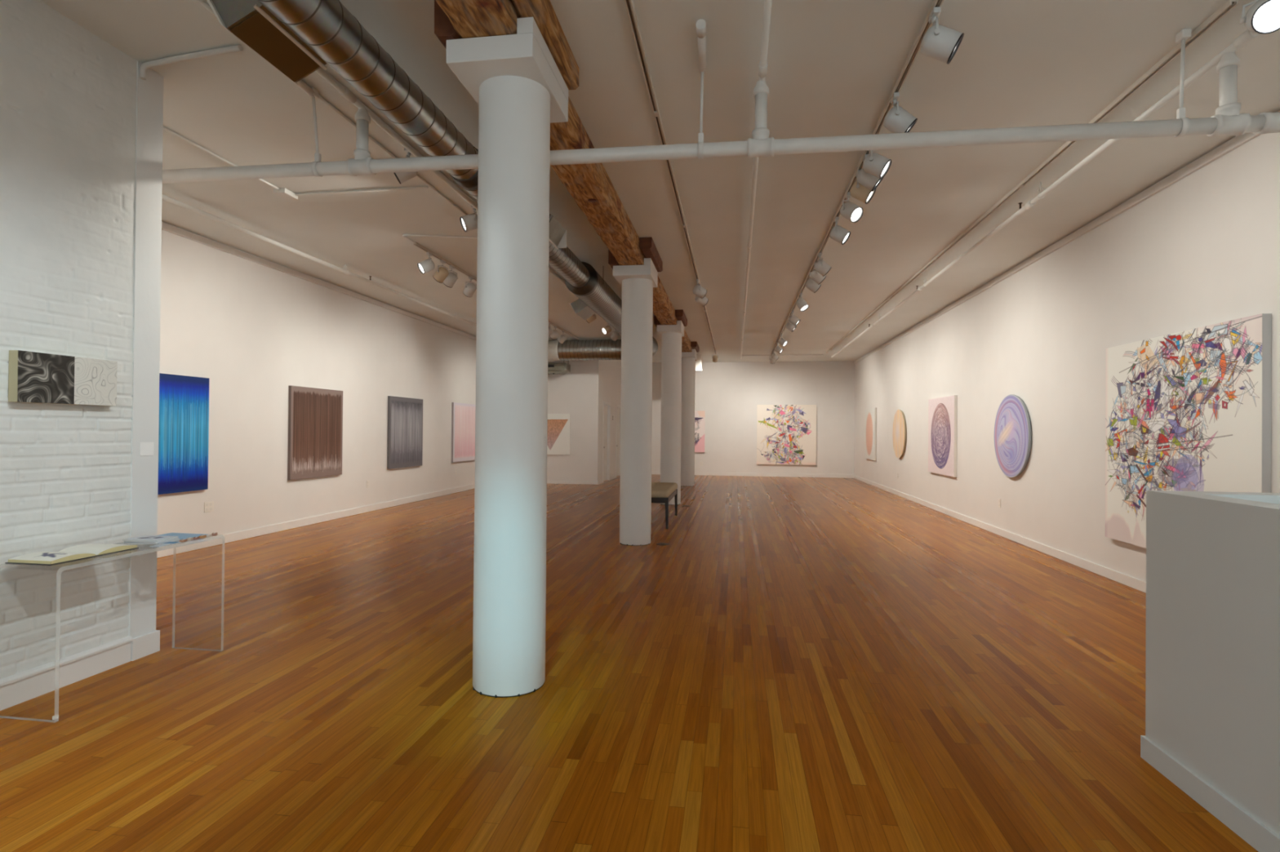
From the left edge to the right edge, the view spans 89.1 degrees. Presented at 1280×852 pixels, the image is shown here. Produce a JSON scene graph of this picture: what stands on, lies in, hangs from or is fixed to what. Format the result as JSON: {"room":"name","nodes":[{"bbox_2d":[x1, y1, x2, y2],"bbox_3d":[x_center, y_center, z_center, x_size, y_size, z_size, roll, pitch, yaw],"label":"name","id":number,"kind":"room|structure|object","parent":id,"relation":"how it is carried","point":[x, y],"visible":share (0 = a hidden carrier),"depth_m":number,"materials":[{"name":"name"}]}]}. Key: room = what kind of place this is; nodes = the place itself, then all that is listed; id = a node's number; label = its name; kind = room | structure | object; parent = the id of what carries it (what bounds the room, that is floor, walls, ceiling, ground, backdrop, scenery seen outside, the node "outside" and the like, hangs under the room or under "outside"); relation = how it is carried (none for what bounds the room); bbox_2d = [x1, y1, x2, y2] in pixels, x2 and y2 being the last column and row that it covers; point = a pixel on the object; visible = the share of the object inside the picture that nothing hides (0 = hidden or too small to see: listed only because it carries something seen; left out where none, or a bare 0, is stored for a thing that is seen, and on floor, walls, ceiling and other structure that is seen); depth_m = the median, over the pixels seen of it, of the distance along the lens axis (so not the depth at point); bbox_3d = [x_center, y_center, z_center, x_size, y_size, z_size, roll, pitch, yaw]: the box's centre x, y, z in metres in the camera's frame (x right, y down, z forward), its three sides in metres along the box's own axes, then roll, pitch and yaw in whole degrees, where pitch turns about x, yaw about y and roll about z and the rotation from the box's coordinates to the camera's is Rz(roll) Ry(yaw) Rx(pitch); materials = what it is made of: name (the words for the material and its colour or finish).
{"room":"art gallery","nodes":[
{"label":"art gallery","id":0,"kind":"room"},
{"bbox_2d":[0,0,137,679],"bbox_3d":[-3.243,-0.464,1.959,0.019,3.390,3.727,0,0,8],"label":"brick wall","id":1,"kind":"structure","parent":0,"point":[68,95],"depth_m":3.40,"materials":[{"name":"white brick"}]},
{"bbox_2d":[8,350,117,405],"bbox_3d":[-2.998,-0.240,3.398,0.052,0.250,0.510,0,0,8],"label":"panel","id":2,"kind":"object","parent":1,"relation":"attached to","point":[33,377],"visible":1,"depth_m":3.34,"materials":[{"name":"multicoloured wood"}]},
{"bbox_2d":[128,61,163,638],"bbox_3d":[-2.958,-0.385,3.888,0.020,3.515,0.173,0,0,8],"label":"wall","id":3,"kind":"structure","parent":0,"point":[149,91],"depth_m":3.88,"materials":[{"name":"paint"}]},
{"bbox_2d":[139,442,154,456],"bbox_3d":[-2.950,0.137,3.889,0.003,0.080,0.090,0,0,8],"label":"wall label","id":4,"kind":"object","parent":3,"relation":"attached to","point":[145,448],"visible":1,"depth_m":3.88,"materials":[{"name":"white"}]},
{"bbox_2d":[156,222,475,547],"bbox_3d":[-4.550,-0.352,10.515,0.150,3.515,12.880,0,0,8],"label":"wall","id":5,"kind":"structure","parent":0,"point":[255,331],"depth_m":8.66,"materials":[{"name":"paint"}]},
{"bbox_2d":[157,373,208,494],"bbox_3d":[-4.967,0.084,7.032,0.042,1.260,0.700,0,0,8],"label":"painting","id":6,"kind":"object","parent":5,"relation":"attached to","point":[184,401],"visible":0.9,"depth_m":7.03,"materials":[{"name":"blue paint"}]},
{"bbox_2d":[204,501,213,512],"bbox_3d":[-4.932,0.925,7.438,0.008,0.116,0.132,0,0,8],"label":"outlet plate","id":7,"kind":"object","parent":5,"relation":"attached to","point":[208,506],"visible":1,"depth_m":7.43,"materials":[{"name":"white"}]},
{"bbox_2d":[287,386,342,479],"bbox_3d":[-4.632,0.096,9.318,0.042,1.270,1.165,0,0,8],"label":"painting","id":8,"kind":"object","parent":5,"relation":"attached to","point":[315,415],"visible":1,"depth_m":9.22,"materials":[{"name":"brown paint"}]},
{"bbox_2d":[156,484,474,558],"bbox_3d":[-4.475,1.354,10.541,0.016,0.105,12.580,0,0,8],"label":"baseboard","id":9,"kind":"structure","parent":5,"relation":"attached to","point":[176,548],"depth_m":8.75,"materials":[{"name":"white paint"}]},
{"bbox_2d":[161,222,475,340],"bbox_3d":[-4.439,-2.060,10.564,0.030,0.073,12.580,0,0,8],"label":"trim","id":10,"kind":"structure","parent":5,"relation":"attached to","point":[165,227],"depth_m":8.72,"materials":[{"name":"paint"}]},
{"bbox_2d":[386,395,422,469],"bbox_3d":[-4.262,0.117,11.836,0.042,1.265,1.200,0,0,8],"label":"painting","id":11,"kind":"object","parent":5,"relation":"attached to","point":[405,415],"visible":1,"depth_m":11.74,"materials":[{"name":"grey paint"}]},
{"bbox_2d":[451,402,475,462],"bbox_3d":[-3.850,0.141,14.644,0.042,1.270,1.750,0,0,8],"label":"painting","id":12,"kind":"object","parent":5,"relation":"attached to","point":[463,415],"visible":0.69,"depth_m":14.27,"materials":[{"name":"pink paint"}]},
{"bbox_2d":[546,360,599,480],"bbox_3d":[-2.296,-0.289,16.653,2.527,3.515,0.120,0,0,8],"label":"wall","id":13,"kind":"structure","parent":0,"point":[575,393],"depth_m":16.48,"materials":[{"name":"paint"}]},
{"bbox_2d":[546,413,570,454],"bbox_3d":[-2.279,0.206,16.565,1.020,1.040,0.040,0,0,8],"label":"painting","id":14,"kind":"object","parent":13,"relation":"attached to","point":[558,435],"visible":0.52,"depth_m":16.51,"materials":[{"name":"white"}]},
{"bbox_2d":[546,480,598,484],"bbox_3d":[-2.306,1.418,16.571,2.525,0.100,0.016,0,0,8],"label":"baseboard","id":15,"kind":"structure","parent":13,"relation":"attached to","point":[548,482],"depth_m":16.48,"materials":[{"name":"white paint"}]},
{"bbox_2d":[598,360,621,479],"bbox_3d":[-0.803,-0.263,18.541,0.120,3.515,4.050,0,0,8],"label":"wall","id":16,"kind":"structure","parent":0,"point":[610,373],"depth_m":17.99,"materials":[{"name":"paint"}]},
{"bbox_2d":[602,401,610,480],"bbox_3d":[-0.940,0.421,17.469,0.110,2.130,0.940,0,0,8],"label":"door","id":17,"kind":"structure","parent":16,"relation":"in","point":[605,407],"depth_m":17.61,"materials":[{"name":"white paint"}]},
{"bbox_2d":[615,404,620,477],"bbox_3d":[-0.668,0.436,19.324,0.110,2.130,0.990,0,0,8],"label":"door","id":18,"kind":"structure","parent":16,"relation":"in","point":[617,416],"depth_m":19.41,"materials":[{"name":"white paint"}]},
{"bbox_2d":[0,474,1258,851],"bbox_3d":[0.070,1.484,8.872,9.697,0.100,23.100,0,0,8],"label":"floor","id":19,"kind":"structure","parent":0,"point":[805,664],"depth_m":3.27,"materials":[{"name":"brown wood"}]},
{"bbox_2d":[52,534,221,719],"bbox_3d":[-2.792,1.015,3.519,0.337,0.712,1.000,0,0,8],"label":"table","id":20,"kind":"object","parent":19,"relation":"on","point":[55,717],"visible":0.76,"depth_m":3.90,"materials":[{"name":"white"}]},
{"bbox_2d":[4,543,138,565],"bbox_3d":[-2.861,0.642,3.298,0.250,0.028,0.460,0,0,8],"label":"open book","id":21,"kind":"object","parent":20,"relation":"on","point":[75,553],"visible":1,"depth_m":3.21,"materials":[{"name":"white paper"}]},
{"bbox_2d":[123,538,180,544],"bbox_3d":[-2.773,0.656,3.696,0.216,0.007,0.150,0,0,5],"label":"booklet","id":22,"kind":"object","parent":20,"relation":"on","point":[131,543],"visible":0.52,"depth_m":3.63,"materials":[{"name":"white paper"}]},
{"bbox_2d":[124,537,179,543],"bbox_3d":[-2.777,0.648,3.699,0.211,0.007,0.150,0,0,11],"label":"booklet","id":23,"kind":"object","parent":22,"relation":"on","point":[175,538],"visible":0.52,"depth_m":3.63,"materials":[{"name":"white paper"}]},
{"bbox_2d":[121,535,177,542],"bbox_3d":[-2.783,0.639,3.696,0.211,0.008,0.150,0,0,5],"label":"booklet","id":24,"kind":"object","parent":23,"relation":"on","point":[143,538],"visible":1,"depth_m":3.67,"materials":[{"name":"white paper"}]},
{"bbox_2d":[149,542,180,546],"bbox_3d":[-2.643,0.658,3.617,0.060,0.004,0.150,0,0,4],"label":"brochure","id":25,"kind":"object","parent":20,"relation":"on","point":[167,543],"visible":1,"depth_m":3.61,"materials":[{"name":"grey paper"}]},
{"bbox_2d":[159,533,208,540],"bbox_3d":[-2.751,0.658,3.878,0.290,0.006,0.205,0,0,8],"label":"booklet","id":26,"kind":"object","parent":20,"relation":"on","point":[180,535],"visible":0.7,"depth_m":3.90,"materials":[{"name":"blue"}]},
{"bbox_2d":[445,17,568,697],"bbox_3d":[-0.709,-0.303,3.528,0.448,3.384,0.680,0,0,8],"label":"round column","id":27,"kind":"structure","parent":19,"relation":"on","point":[517,86],"depth_m":3.35,"materials":[{"name":"paint"}]},
{"bbox_2d":[434,0,578,90],"bbox_3d":[-1.099,-2.045,0.754,0.564,0.204,6.340,0,0,8],"label":"timber beam","id":28,"kind":"structure","parent":27,"relation":"on","point":[453,19],"depth_m":3.17,"materials":[{"name":"red wood"}]},
{"bbox_2d":[550,96,662,272],"bbox_3d":[-0.341,-2.000,5.919,0.564,0.208,4.820,0,0,8],"label":"timber beam","id":29,"kind":"structure","parent":27,"relation":"on","point":[589,184],"depth_m":5.55,"materials":[{"name":"red wood"}]},
{"bbox_2d":[613,257,657,546],"bbox_3d":[-0.061,-0.266,7.941,0.448,3.384,0.680,0,0,8],"label":"round column","id":30,"kind":"structure","parent":19,"relation":"on","point":[637,282],"depth_m":7.76,"materials":[{"name":"paint"}]},
{"bbox_2d":[653,276,687,327],"bbox_3d":[0.290,-1.966,10.213,0.564,0.204,4.780,0,0,8],"label":"timber beam","id":31,"kind":"structure","parent":30,"relation":"on","point":[664,313],"depth_m":10.70,"materials":[{"name":"red wood"}]},
{"bbox_2d":[651,482,677,528],"bbox_3d":[0.225,1.175,9.852,0.570,0.534,1.480,0,0,8],"label":"bench","id":32,"kind":"object","parent":19,"relation":"on","point":[661,492],"visible":0.55,"depth_m":9.23,"materials":[{"name":"beige fabric"}]},
{"bbox_2d":[651,482,677,497],"bbox_3d":[0.227,0.963,9.854,0.570,0.108,1.480,0,0,8],"label":"seat cushion","id":33,"kind":"object","parent":32,"relation":"on","point":[659,490],"depth_m":9.50,"materials":[{"name":"beige fabric"}]},
{"bbox_2d":[657,320,684,505],"bbox_3d":[0.566,-0.230,12.215,0.448,3.384,0.680,0,0,8],"label":"round column","id":34,"kind":"structure","parent":19,"relation":"on","point":[671,335],"depth_m":12.04,"materials":[{"name":"paint"}]},
{"bbox_2d":[681,328,699,352],"bbox_3d":[0.902,-1.931,14.383,0.564,0.204,4.610,0,0,8],"label":"timber beam","id":35,"kind":"structure","parent":34,"relation":"on","point":[686,345],"depth_m":15.35,"materials":[{"name":"red wood"}]},
{"bbox_2d":[680,349,697,486],"bbox_3d":[1.166,-0.196,16.301,0.448,3.384,0.680,0,0,8],"label":"round column","id":36,"kind":"structure","parent":19,"relation":"on","point":[688,359],"depth_m":16.12,"materials":[{"name":"paint"}]},
{"bbox_2d":[1140,490,1279,851],"bbox_3d":[2.824,0.835,1.197,1.821,1.135,2.912,0,0,8],"label":"reception desk","id":37,"kind":"object","parent":19,"relation":"on","point":[1212,664],"depth_m":2.34,"materials":[{"name":"paint"}]},
{"bbox_2d":[40,0,1279,362],"bbox_3d":[0.101,-2.141,8.898,9.697,0.120,23.100,0,0,8],"label":"ceiling","id":38,"kind":"structure","parent":0,"point":[834,67],"depth_m":4.82,"materials":[{"name":"paint"}]},
{"bbox_2d":[139,44,242,79],"bbox_3d":[-2.593,-2.091,3.736,0.734,0.091,0.040,0,0,16],"label":"conduit","id":39,"kind":"object","parent":38,"relation":"attached to","point":[143,70],"visible":1,"depth_m":3.72,"materials":[{"name":"metal"}]},
{"bbox_2d":[273,187,297,199],"bbox_3d":[-3.220,-2.107,5.908,0.120,0.045,0.180,0,0,8],"label":"junction box","id":40,"kind":"object","parent":38,"relation":"attached to","point":[285,193],"visible":1,"depth_m":5.87,"materials":[{"name":"white paint"}]},
{"bbox_2d":[163,126,428,195],"bbox_3d":[-2.675,-2.121,4.973,1.370,0.019,1.828,0,0,8],"label":"conduit","id":41,"kind":"object","parent":38,"relation":"attached to","point":[164,128],"visible":0.56,"depth_m":5.75,"materials":[{"name":"white metal"}]},
{"bbox_2d":[161,194,476,326],"bbox_3d":[-3.585,-2.038,10.449,0.065,0.127,12.400,0,0,8],"label":"conduit","id":42,"kind":"object","parent":38,"relation":"attached to","point":[164,197],"visible":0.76,"depth_m":7.50,"materials":[{"name":"white metal"}]},
{"bbox_2d":[195,0,477,244],"bbox_3d":[-2.514,-2.122,4.556,1.012,0.021,5.850,0,0,8],"label":"conduit","id":43,"kind":"object","parent":38,"relation":"attached to","point":[202,2],"visible":0.53,"depth_m":5.14,"materials":[{"name":"white metal"}]},
{"bbox_2d":[206,0,657,356],"bbox_3d":[-1.040,-1.854,6.478,0.816,0.508,17.688,0,0,7],"label":"duct","id":44,"kind":"object","parent":38,"relation":"hanging from","point":[297,37],"visible":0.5,"depth_m":3.29,"materials":[{"name":"grey metal"}]},
{"bbox_2d":[206,0,327,85],"bbox_3d":[-1.718,-1.883,3.042,0.332,0.320,0.490,0,0,8],"label":"register","id":45,"kind":"object","parent":44,"relation":"attached to","point":[253,23],"depth_m":2.95,"materials":[{"name":"beige"}]},
{"bbox_2d":[549,213,566,249],"bbox_3d":[-0.850,-1.840,5.987,0.230,0.290,0.510,0,0,8],"label":"register","id":46,"kind":"object","parent":44,"relation":"attached to","point":[557,234],"depth_m":6.05,"materials":[{"name":"white paint"}]},
{"bbox_2d":[568,298,595,320],"bbox_3d":[-0.830,-1.729,9.511,0.272,0.282,0.610,0,0,8],"label":"register","id":47,"kind":"object","parent":44,"relation":"attached to","point":[578,306],"depth_m":9.25,"materials":[{"name":"white paint"}]},
{"bbox_2d":[547,339,621,362],"bbox_3d":[-1.307,-1.778,15.268,2.339,0.480,0.613,0,0,8],"label":"duct","id":48,"kind":"object","parent":44,"relation":"attached to","point":[579,349],"visible":0.78,"depth_m":15.02,"materials":[{"name":"grey metal"}]},
{"bbox_2d":[315,67,566,286],"bbox_3d":[-1.128,-2.028,8.471,0.057,0.133,12.000,0,0,8],"label":"pipe","id":49,"kind":"object","parent":38,"relation":"attached to","point":[343,91],"visible":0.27,"depth_m":4.40,"materials":[{"name":"white metal"}]},
{"bbox_2d":[325,70,563,279],"bbox_3d":[-1.154,-2.076,8.980,0.036,0.031,11.200,0,0,8],"label":"track","id":50,"kind":"object","parent":38,"relation":"attached to","point":[326,70],"visible":0.02,"depth_m":4.71,"materials":[{"name":"beige"}]},
{"bbox_2d":[393,147,417,184],"bbox_3d":[-1.785,-1.964,4.917,0.199,0.263,0.172,1,0,-10],"label":"track spotlight","id":51,"kind":"object","parent":50,"relation":"hanging from","point":[402,177],"visible":0.41,"depth_m":4.89,"materials":[{"name":"white metal"}]},
{"bbox_2d":[459,205,477,231],"bbox_3d":[-1.601,-1.958,6.146,0.196,0.255,0.172,1,0,-23],"label":"track spotlight","id":52,"kind":"object","parent":50,"relation":"hanging from","point":[469,222],"visible":0.82,"depth_m":6.09,"materials":[{"name":"white metal"}]},
{"bbox_2d":[601,323,611,334],"bbox_3d":[-0.643,-1.901,12.616,0.199,0.261,0.174,1,-1,-43],"label":"track spotlight","id":53,"kind":"object","parent":50,"relation":"hanging from","point":[606,329],"visible":0.93,"depth_m":12.57,"materials":[{"name":"white"}]},
{"bbox_2d":[610,328,619,341],"bbox_3d":[-0.518,-1.893,13.462,0.172,0.262,0.199,1,0,-28],"label":"track spotlight","id":54,"kind":"object","parent":50,"relation":"hanging from","point":[615,335],"visible":0.92,"depth_m":13.40,"materials":[{"name":"white"}]},
{"bbox_2d":[413,242,579,339],"bbox_3d":[-2.013,-2.066,11.380,0.036,0.031,7.900,0,0,8],"label":"track","id":55,"kind":"object","parent":38,"relation":"attached to","point":[420,246],"visible":0.51,"depth_m":8.47,"materials":[{"name":"beige metal"}]},
{"bbox_2d":[417,252,435,274],"bbox_3d":[-2.562,-1.950,7.795,0.199,0.263,0.174,1,-1,-42],"label":"track spotlight","id":56,"kind":"object","parent":55,"relation":"hanging from","point":[425,266],"visible":1,"depth_m":7.76,"materials":[{"name":"white metal"}]},
{"bbox_2d":[432,260,448,283],"bbox_3d":[-2.512,-1.942,8.195,0.198,0.272,0.184,0,0,8],"label":"track spotlight","id":57,"kind":"object","parent":55,"relation":"hanging from","point":[441,274],"visible":1,"depth_m":8.15,"materials":[{"name":"white"}]},
{"bbox_2d":[443,265,457,288],"bbox_3d":[-2.473,-1.940,8.457,0.199,0.272,0.174,0,0,31],"label":"track spotlight","id":58,"kind":"object","parent":55,"relation":"hanging from","point":[451,278],"visible":0.93,"depth_m":8.42,"materials":[{"name":"white"}]},
{"bbox_2d":[462,276,476,297],"bbox_3d":[-2.376,-1.937,9.081,0.173,0.268,0.199,1,-1,-37],"label":"track spotlight","id":59,"kind":"object","parent":55,"relation":"hanging from","point":[469,290],"visible":0.99,"depth_m":9.03,"materials":[{"name":"white"}]},
{"bbox_2d":[549,326,559,340],"bbox_3d":[-1.761,-1.899,13.317,0.199,0.273,0.180,0,0,8],"label":"track spotlight","id":60,"kind":"object","parent":55,"relation":"hanging from","point":[554,334],"visible":1,"depth_m":13.27,"materials":[{"name":"white"}]},
{"bbox_2d":[557,330,566,343],"bbox_3d":[-1.667,-1.895,13.924,0.199,0.272,0.174,0,-1,43],"label":"track spotlight","id":61,"kind":"object","parent":55,"relation":"hanging from","point":[562,338],"visible":1,"depth_m":13.87,"materials":[{"name":"white"}]},
{"bbox_2d":[547,363,570,374],"bbox_3d":[-2.247,-1.660,16.105,0.950,0.780,0.512,0,0,8],"label":"handler","id":62,"kind":"object","parent":38,"relation":"hanging from","point":[553,368],"visible":0.47,"depth_m":15.85,"materials":[{"name":"metal"}]},
{"bbox_2d":[623,0,716,354],"bbox_3d":[0.748,-2.061,8.701,0.036,0.031,18.400,0,0,8],"label":"track","id":63,"kind":"object","parent":38,"relation":"attached to","point":[629,6],"visible":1,"depth_m":4.29,"materials":[{"name":"beige metal"}]},
{"bbox_2d":[693,279,706,298],"bbox_3d":[0.836,-1.917,9.110,0.195,0.252,0.172,1,0,-24],"label":"track spotlight","id":64,"kind":"object","parent":63,"relation":"hanging from","point":[698,291],"visible":1,"depth_m":9.06,"materials":[{"name":"white"}]},
{"bbox_2d":[694,295,708,306],"bbox_3d":[0.911,-1.910,9.662,0.198,0.258,0.174,1,-1,-39],"label":"track spotlight","id":65,"kind":"object","parent":63,"relation":"hanging from","point":[703,302],"visible":0.73,"depth_m":9.61,"materials":[{"name":"white"}]},
{"bbox_2d":[695,353,702,371],"bbox_3d":[1.621,-1.769,17.970,0.200,0.490,0.100,0,0,8],"label":"track spotlight","id":66,"kind":"object","parent":38,"relation":"hanging from","point":[698,362],"visible":0.88,"depth_m":17.92,"materials":[{"name":"white"}]},
{"bbox_2d":[162,19,1279,183],"bbox_3d":[-1.011,-1.844,3.809,8.775,0.565,0.534,0,0,8],"label":"pipe","id":67,"kind":"object","parent":38,"relation":"hanging from","point":[1228,120],"visible":0.97,"depth_m":3.72,"materials":[{"name":"metal"}]},
{"bbox_2d":[740,0,772,359],"bbox_3d":[1.375,-2.010,8.305,0.055,0.129,19.800,0,0,8],"label":"pipe","id":68,"kind":"object","parent":38,"relation":"attached to","point":[762,68],"visible":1,"depth_m":4.88,"materials":[{"name":"white metal"}]},
{"bbox_2d":[770,0,944,355],"bbox_3d":[2.283,-2.048,8.728,0.036,0.031,18.900,0,0,8],"label":"track","id":69,"kind":"object","parent":38,"relation":"attached to","point":[915,50],"visible":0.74,"depth_m":4.25,"materials":[{"name":"beige metal"}]},
{"bbox_2d":[786,317,796,332],"bbox_3d":[2.801,-1.870,12.037,0.199,0.270,0.174,0,0,8],"label":"track spotlight","id":70,"kind":"object","parent":69,"relation":"hanging from","point":[789,326],"visible":0.87,"depth_m":11.98,"materials":[{"name":"white"}]},
{"bbox_2d":[788,310,799,326],"bbox_3d":[2.699,-1.876,11.344,0.199,0.270,0.174,0,0,8],"label":"track spotlight","id":71,"kind":"object","parent":69,"relation":"hanging from","point":[793,319],"visible":1,"depth_m":11.29,"materials":[{"name":"white"}]},
{"bbox_2d":[795,293,808,311],"bbox_3d":[2.475,-1.884,9.898,0.186,0.279,0.182,0,0,8],"label":"track spotlight","id":72,"kind":"object","parent":69,"relation":"hanging from","point":[802,305],"visible":1,"depth_m":9.86,"materials":[{"name":"white"}]},
{"bbox_2d":[805,271,821,293],"bbox_3d":[2.301,-1.901,8.628,0.198,0.267,0.181,0,0,8],"label":"track spotlight","id":73,"kind":"object","parent":69,"relation":"hanging from","point":[812,286],"visible":0.87,"depth_m":8.58,"materials":[{"name":"white"}]},
{"bbox_2d":[809,262,826,284],"bbox_3d":[2.224,-1.903,8.112,0.199,0.271,0.178,0,0,8],"label":"track spotlight","id":74,"kind":"object","parent":69,"relation":"hanging from","point":[815,275],"visible":0.77,"depth_m":8.06,"materials":[{"name":"white"}]},
{"bbox_2d":[813,252,831,276],"bbox_3d":[2.162,-1.907,7.687,0.199,0.270,0.179,0,0,8],"label":"track spotlight","id":75,"kind":"object","parent":69,"relation":"hanging from","point":[820,266],"visible":1,"depth_m":7.64,"materials":[{"name":"white"}]},
{"bbox_2d":[829,217,850,244],"bbox_3d":[1.976,-1.919,6.413,0.199,0.267,0.180,0,0,8],"label":"track spotlight","id":76,"kind":"object","parent":69,"relation":"hanging from","point":[837,233],"visible":1,"depth_m":6.37,"materials":[{"name":"white metal"}]},
{"bbox_2d":[840,191,863,222],"bbox_3d":[1.870,-1.924,5.735,0.199,0.269,0.174,0,-1,45],"label":"track spotlight","id":77,"kind":"object","parent":69,"relation":"hanging from","point":[851,211],"visible":0.98,"depth_m":5.70,"materials":[{"name":"white metal"}]},
{"bbox_2d":[849,169,875,204],"bbox_3d":[1.808,-1.929,5.266,0.199,0.266,0.179,0,0,8],"label":"track spotlight","id":78,"kind":"object","parent":69,"relation":"hanging from","point":[859,192],"visible":0.72,"depth_m":5.22,"materials":[{"name":"white metal"}]},
{"bbox_2d":[857,154,884,191],"bbox_3d":[1.764,-1.929,4.973,0.199,0.270,0.173,0,0,8],"label":"track spotlight","id":79,"kind":"object","parent":69,"relation":"hanging from","point":[869,181],"visible":0.7,"depth_m":4.93,"materials":[{"name":"white metal"}]},
{"bbox_2d":[862,150,892,178],"bbox_3d":[1.731,-1.934,4.741,0.199,0.266,0.181,0,0,8],"label":"track spotlight","id":80,"kind":"object","parent":69,"relation":"hanging from","point":[877,165],"visible":0.91,"depth_m":4.69,"materials":[{"name":"white metal"}]},
{"bbox_2d":[883,92,917,133],"bbox_3d":[1.631,-1.936,4.072,0.199,0.272,0.172,0,0,8],"label":"track spotlight","id":81,"kind":"object","parent":69,"relation":"hanging from","point":[897,120],"visible":0.88,"depth_m":4.02,"materials":[{"name":"white metal"}]},
{"bbox_2d":[920,6,964,64],"bbox_3d":[1.514,-1.948,3.261,0.199,0.262,0.174,0,0,8],"label":"track spotlight","id":82,"kind":"object","parent":69,"relation":"hanging from","point":[940,42],"visible":1,"depth_m":3.21,"materials":[{"name":"white metal"}]},
{"bbox_2d":[826,0,1238,353],"bbox_3d":[3.956,-2.023,10.282,0.036,0.031,14.340,0,0,8],"label":"ceiling pipe","id":83,"kind":"object","parent":38,"relation":"attached to","point":[1229,5],"visible":1,"depth_m":4.33,"materials":[{"name":"beige metal"}]},
{"bbox_2d":[831,29,1259,357],"bbox_3d":[3.744,-1.983,7.806,0.057,0.148,19.500,0,0,8],"label":"pipe","id":84,"kind":"object","parent":38,"relation":"attached to","point":[1247,36],"visible":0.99,"depth_m":4.78,"materials":[{"name":"white metal"}]},
{"bbox_3d":[2.746,-2.093,1.798,0.036,0.031,2.720,0,0,8],"label":"track","id":85,"kind":"object","parent":38,"relation":"attached to","visible":0},
{"bbox_2d":[1240,0,1279,34],"bbox_3d":[2.907,-1.937,3.016,0.174,0.263,0.199,0,-1,37],"label":"track spotlight","id":86,"kind":"object","parent":85,"relation":"hanging from","point":[1263,17],"visible":1,"depth_m":2.99,"materials":[{"name":"white metal"}]},
{"bbox_2d":[651,361,854,475],"bbox_3d":[2.935,-0.220,20.114,7.120,3.515,0.150,0,0,8],"label":"wall","id":87,"kind":"structure","parent":0,"point":[729,393],"depth_m":19.94,"materials":[{"name":"paint"}]},
{"bbox_2d":[694,410,705,452],"bbox_3d":[1.408,0.169,20.234,1.220,1.290,0.050,0,0,8],"label":"painting","id":88,"kind":"object","parent":87,"relation":"attached to","point":[700,415],"visible":0.31,"depth_m":20.14,"materials":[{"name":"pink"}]},
{"bbox_2d":[651,471,853,478],"bbox_3d":[2.975,1.488,20.011,6.954,0.100,0.016,0,0,8],"label":"baseboard","id":89,"kind":"structure","parent":87,"relation":"attached to","point":[795,475],"depth_m":19.85,"materials":[{"name":"white paint"}]},
{"bbox_2d":[756,404,816,465],"bbox_3d":[4.457,0.264,19.785,1.770,1.820,0.050,0,0,8],"label":"painting","id":90,"kind":"object","parent":87,"relation":"attached to","point":[786,434],"visible":1,"depth_m":19.76,"materials":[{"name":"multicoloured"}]},
{"bbox_2d":[853,133,1279,582],"bbox_3d":[4.858,-0.288,8.184,0.150,3.515,23.100,0,0,8],"label":"wall","id":91,"kind":"structure","parent":0,"point":[1203,250],"depth_m":6.94,"materials":[{"name":"paint"}]},
{"bbox_2d":[864,408,876,460],"bbox_3d":[6.062,0.211,17.090,0.045,1.330,1.300,0,0,8],"label":"painting","id":92,"kind":"object","parent":91,"relation":"attached to","point":[870,419],"visible":1,"depth_m":16.96,"materials":[{"name":"white"}]},
{"bbox_2d":[892,409,906,458],"bbox_3d":[5.621,0.171,14.082,0.046,1.060,1.060,0,0,8],"label":"painting","id":93,"kind":"object","parent":91,"relation":"attached to","point":[900,430],"visible":1,"depth_m":14.00,"materials":[{"name":"beige paint"}]},
{"bbox_2d":[928,395,957,477],"bbox_3d":[5.197,0.169,11.193,0.045,1.320,1.420,0,0,8],"label":"painting","id":94,"kind":"object","parent":91,"relation":"attached to","point":[942,411],"visible":1,"depth_m":11.05,"materials":[{"name":"white"}]},
{"bbox_2d":[853,475,1146,593],"bbox_3d":[4.765,1.422,8.209,0.016,0.095,22.850,0,0,8],"label":"baseboard","id":95,"kind":"structure","parent":91,"relation":"attached to","point":[1140,585],"depth_m":7.63,"materials":[{"name":"white paint"}]},
{"bbox_2d":[994,394,1031,477],"bbox_3d":[4.779,0.128,8.349,0.046,1.066,1.066,0,0,8],"label":"painting","id":96,"kind":"object","parent":91,"relation":"attached to","point":[1012,426],"visible":1,"depth_m":8.27,"materials":[{"name":"purple paint"}]},
{"bbox_2d":[853,111,1279,364],"bbox_3d":[5.215,-1.973,11.152,0.030,0.073,16.950,0,0,8],"label":"trim","id":97,"kind":"structure","parent":91,"relation":"attached to","point":[1236,142],"depth_m":6.20,"materials":[{"name":"paint"}]},
{"bbox_2d":[1105,313,1271,548],"bbox_3d":[4.322,0.149,5.262,0.054,1.790,1.860,0,0,8],"label":"painting","id":98,"kind":"object","parent":91,"relation":"attached to","point":[1189,410],"visible":0.83,"depth_m":5.10,"materials":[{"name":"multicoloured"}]},
{"bbox_3d":[-4.611,-0.419,1.135,2.453,3.515,6.100,0,0,8],"label":"wall","id":99,"kind":"structure","parent":0,"visible":0},
{"bbox_2d":[0,635,133,711],"bbox_3d":[-3.406,1.272,0.858,0.038,0.150,5.930,0,0,8],"label":"baseboard","id":100,"kind":"structure","parent":99,"relation":"attached to","point":[15,689],"depth_m":3.40,"materials":[{"name":"white paint"}]},
{"bbox_2d":[130,630,159,661],"bbox_3d":[-4.168,1.301,4.062,2.467,0.125,0.182,0,0,8],"label":"baseboard","id":101,"kind":"structure","parent":99,"relation":"attached to","point":[148,644],"depth_m":3.87,"materials":[{"name":"white paint"}]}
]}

